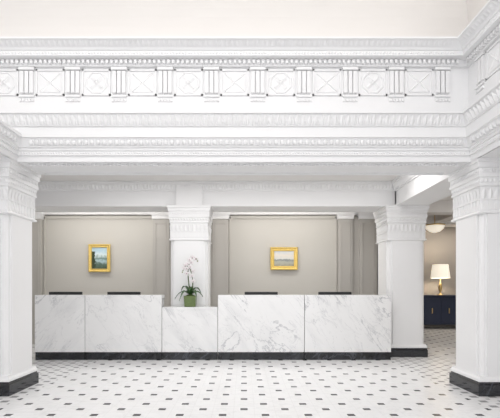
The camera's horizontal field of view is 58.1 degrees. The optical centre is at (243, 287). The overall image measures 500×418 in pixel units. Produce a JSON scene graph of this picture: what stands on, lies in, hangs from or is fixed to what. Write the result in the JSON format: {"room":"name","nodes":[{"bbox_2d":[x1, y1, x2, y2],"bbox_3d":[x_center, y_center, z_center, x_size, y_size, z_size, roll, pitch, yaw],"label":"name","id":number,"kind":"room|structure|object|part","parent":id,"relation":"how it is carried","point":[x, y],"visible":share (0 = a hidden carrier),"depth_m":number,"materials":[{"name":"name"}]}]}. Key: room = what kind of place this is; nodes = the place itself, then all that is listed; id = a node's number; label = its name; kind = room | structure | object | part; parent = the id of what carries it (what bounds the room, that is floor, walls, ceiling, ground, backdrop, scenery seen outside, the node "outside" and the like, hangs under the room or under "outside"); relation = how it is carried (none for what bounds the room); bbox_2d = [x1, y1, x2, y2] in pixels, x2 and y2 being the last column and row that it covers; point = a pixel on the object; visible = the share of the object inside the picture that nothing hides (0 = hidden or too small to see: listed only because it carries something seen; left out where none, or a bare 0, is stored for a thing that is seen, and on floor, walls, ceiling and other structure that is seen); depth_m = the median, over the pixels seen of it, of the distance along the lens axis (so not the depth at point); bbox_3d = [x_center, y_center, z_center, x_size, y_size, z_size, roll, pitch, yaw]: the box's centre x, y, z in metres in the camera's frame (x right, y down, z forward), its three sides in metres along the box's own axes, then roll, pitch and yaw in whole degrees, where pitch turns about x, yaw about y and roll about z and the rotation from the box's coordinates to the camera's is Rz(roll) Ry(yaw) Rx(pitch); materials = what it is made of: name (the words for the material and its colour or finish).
{"room":"lobby","nodes":[
{"label":"lobby","id":0,"kind":"room"},
{"bbox_2d":[43,215,377,294],"bbox_3d":[-0.950,-0.415,9.750,8.100,3.200,0.300,0,0,0],"label":"wall","id":1,"kind":"structure","parent":0,"point":[67,240],"depth_m":9.60,"materials":[{"name":"beige paint"}]},
{"bbox_2d":[88,244,110,271],"bbox_3d":[-3.070,-0.635,9.550,0.460,0.590,0.050,0,0,0],"label":"framed painting","id":2,"kind":"object","parent":1,"relation":"attached to","point":[99,255],"visible":1,"depth_m":9.56,"materials":[{"name":"gold wood"}]},
{"bbox_2d":[270,247,297,269],"bbox_3d":[0.850,-0.625,9.550,0.580,0.480,0.050,0,0,0],"label":"framed painting","id":3,"kind":"object","parent":1,"relation":"attached to","point":[281,258],"visible":1,"depth_m":9.54,"materials":[{"name":"gold wood"}]},
{"bbox_2d":[0,0,488,35],"bbox_3d":[-0.950,-3.315,0.960,8.100,1.900,9.920,0,0,0],"label":"ceiling","id":4,"kind":"structure","parent":0,"point":[17,17],"depth_m":5.61,"materials":[{"name":"paint"}]},
{"bbox_2d":[0,0,499,174],"bbox_3d":[-0.925,-2.031,0.810,8.150,1.288,9.620,0,0,0],"label":"entablature","id":5,"kind":"object","parent":4,"relation":"attached to","point":[70,105],"visible":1,"depth_m":4.97,"materials":[{"name":"white paint"}]},
{"bbox_2d":[40,175,455,226],"bbox_3d":[2.000,-1.890,5.000,14.000,0.550,18.000,0,0,0],"label":"ceiling","id":6,"kind":"structure","parent":0,"point":[442,210],"depth_m":7.54,"materials":[{"name":"paint"}]},
{"bbox_2d":[426,215,444,232],"bbox_3d":[4.620,-1.600,10.900,0.480,0.530,0.480,0,0,0],"label":"pendant","id":7,"kind":"object","parent":6,"relation":"hanging from","point":[434,227],"visible":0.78,"depth_m":10.75,"materials":[{"name":"glass"}]},
{"bbox_3d":[4.620,-1.600,10.900,0.480,0.530,0.480,0,0,0],"label":"rod","id":8,"kind":"part","parent":7,"relation":"part of","materials":[{"name":"gold metal"}]},
{"bbox_3d":[4.620,-1.425,10.900,0.460,0.180,0.460,0,0,0],"label":"lamp shade","id":9,"kind":"part","parent":7,"relation":"part of","materials":[{"name":"glass"}]},
{"bbox_2d":[0,327,499,417],"bbox_3d":[2.000,1.285,5.000,14.000,0.200,18.000,0,0,0],"label":"floor","id":10,"kind":"structure","parent":0,"point":[397,387],"depth_m":5.20,"materials":[{"name":"tile"}]},
{"bbox_2d":[0,371,38,395],"bbox_3d":[-2.920,1.107,5.270,0.710,0.155,0.710,0,0,0],"label":"plinth","id":11,"kind":"object","parent":10,"relation":"on","point":[10,388],"visible":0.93,"depth_m":5.13,"materials":[{"name":"black stone"}]},
{"bbox_2d":[0,214,37,381],"bbox_3d":[-2.920,0.098,5.270,0.690,1.865,0.690,0,0,0],"label":"shaft","id":12,"kind":"object","parent":11,"relation":"on","point":[15,232],"visible":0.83,"depth_m":5.09,"materials":[{"name":"white paint"}]},
{"bbox_2d":[0,158,40,221],"bbox_3d":[-2.920,-1.115,5.270,0.750,0.600,0.750,0,0,0],"label":"capital","id":13,"kind":"object","parent":12,"relation":"on","point":[19,188],"visible":0.98,"depth_m":5.13,"materials":[{"name":"white paint"}]},
{"bbox_2d":[171,241,209,305],"bbox_3d":[-0.945,0.098,8.070,0.690,1.865,0.690,0,0,0],"label":"shaft","id":14,"kind":"object","parent":10,"relation":"on","point":[180,250],"visible":0.39,"depth_m":7.75,"materials":[{"name":"white paint"}]},
{"bbox_2d":[167,205,213,243],"bbox_3d":[-0.945,-1.115,8.070,0.750,0.600,0.750,0,0,0],"label":"capital","id":15,"kind":"object","parent":14,"relation":"on","point":[187,222],"visible":1,"depth_m":7.73,"materials":[{"name":"white paint"}]},
{"bbox_2d":[32,212,376,343],"bbox_3d":[-1.025,-0.315,9.515,7.950,3.000,0.170,0,0,0],"label":"wall trim","id":16,"kind":"object","parent":10,"relation":"on","point":[355,237],"visible":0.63,"depth_m":9.48,"materials":[{"name":"beige paint"}]},
{"bbox_2d":[35,295,390,359],"bbox_3d":[-0.510,0.650,7.690,5.860,1.070,0.580,0,0,0],"label":"reception desk","id":17,"kind":"object","parent":10,"relation":"on","point":[67,327],"visible":1,"depth_m":7.40,"materials":[{"name":"stone"}]},
{"bbox_2d":[49,292,81,294],"bbox_3d":[-3.120,0.246,7.855,0.580,0.358,0.150,0,0,0],"label":"computer monitor","id":18,"kind":"object","parent":17,"relation":"on","point":[50,293],"visible":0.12,"depth_m":7.86,"materials":[{"name":"black plastic"}]},
{"bbox_2d":[107,292,140,294],"bbox_3d":[-2.100,0.246,7.855,0.580,0.358,0.150,0,0,0],"label":"computer monitor","id":19,"kind":"object","parent":17,"relation":"on","point":[108,293],"visible":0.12,"depth_m":7.86,"materials":[{"name":"black plastic"}]},
{"bbox_2d":[175,254,202,306],"bbox_3d":[-0.920,-0.123,7.550,0.473,0.877,0.340,0,0,0],"label":"potted orchid","id":20,"kind":"object","parent":17,"relation":"on","point":[190,300],"visible":1,"depth_m":7.50,"materials":[{"name":"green plant"}]},
{"bbox_3d":[-0.900,0.223,7.560,0.200,0.185,0.200,0,0,0],"label":"square pot","id":21,"kind":"part","parent":20,"relation":"part of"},
{"bbox_2d":[245,292,277,294],"bbox_3d":[0.300,0.246,7.855,0.580,0.358,0.150,0,0,0],"label":"computer monitor","id":22,"kind":"object","parent":17,"relation":"on","point":[246,293],"visible":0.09,"depth_m":7.86,"materials":[{"name":"black plastic"}]},
{"bbox_2d":[318,292,351,294],"bbox_3d":[1.590,0.246,7.855,0.580,0.358,0.150,0,0,0],"label":"computer monitor","id":23,"kind":"object","parent":17,"relation":"on","point":[319,293],"visible":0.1,"depth_m":7.86,"materials":[{"name":"black plastic"}]},
{"bbox_2d":[391,348,427,356],"bbox_3d":[2.800,1.107,8.070,0.710,0.155,0.710,0,0,0],"label":"plinth","id":24,"kind":"object","parent":10,"relation":"on","point":[395,352],"visible":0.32,"depth_m":7.71,"materials":[{"name":"black stone"}]},
{"bbox_2d":[378,241,426,347],"bbox_3d":[2.800,0.098,8.070,0.690,1.865,0.690,0,0,0],"label":"shaft","id":25,"kind":"object","parent":24,"relation":"on","point":[400,263],"visible":0.72,"depth_m":7.75,"materials":[{"name":"white paint"}]},
{"bbox_2d":[373,205,429,243],"bbox_3d":[2.800,-1.115,8.070,0.750,0.600,0.750,0,0,0],"label":"capital","id":26,"kind":"object","parent":25,"relation":"on","point":[393,222],"visible":0.99,"depth_m":7.74,"materials":[{"name":"white paint"}]},
{"bbox_2d":[35,175,451,211],"bbox_3d":[-0.925,-1.625,7.000,8.150,0.420,2.760,0,0,0],"label":"beam","id":27,"kind":"structure","parent":26,"relation":"on","point":[52,196],"depth_m":7.80,"materials":[{"name":"white paint"}]},
{"bbox_2d":[424,295,455,324],"bbox_3d":[5.950,0.698,13.300,2.580,0.975,0.600,0,0,0],"label":"sideboard","id":28,"kind":"object","parent":10,"relation":"on","point":[438,309],"visible":0.33,"depth_m":13.03,"materials":[{"name":"blue paint"}]},
{"bbox_2d":[430,264,449,294],"bbox_3d":[5.780,-0.240,13.250,0.540,0.900,0.540,0,0,0],"label":"table lamp","id":29,"kind":"object","parent":28,"relation":"on","point":[440,271],"visible":0.91,"depth_m":13.06,"materials":[{"name":"white fabric"}]},
{"bbox_3d":[5.780,-0.490,13.250,0.540,0.400,0.540,0,0,0],"label":"lamp shade","id":30,"kind":"part","parent":29,"relation":"part of","materials":[{"name":"fabric"}]},
{"bbox_2d":[449,371,499,395],"bbox_3d":[2.920,1.107,5.270,0.710,0.155,0.710,0,0,0],"label":"plinth","id":31,"kind":"object","parent":10,"relation":"on","point":[477,388],"visible":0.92,"depth_m":4.99,"materials":[{"name":"black stone"}]},
{"bbox_2d":[450,214,499,381],"bbox_3d":[2.920,0.098,5.270,0.690,1.865,0.690,0,0,0],"label":"shaft","id":32,"kind":"object","parent":31,"relation":"on","point":[477,236],"visible":0.86,"depth_m":5.02,"materials":[{"name":"white paint"}]},
{"bbox_2d":[447,158,499,221],"bbox_3d":[2.920,-1.115,5.270,0.750,0.600,0.750,0,0,0],"label":"capital","id":33,"kind":"object","parent":32,"relation":"on","point":[474,188],"visible":0.99,"depth_m":4.99,"materials":[{"name":"white paint"}]},
{"bbox_2d":[424,227,455,326],"bbox_3d":[6.050,-0.415,13.900,5.900,3.200,0.200,0,0,0],"label":"wall","id":34,"kind":"structure","parent":0,"point":[439,247],"depth_m":13.80,"materials":[{"name":"paint"}]}
]}

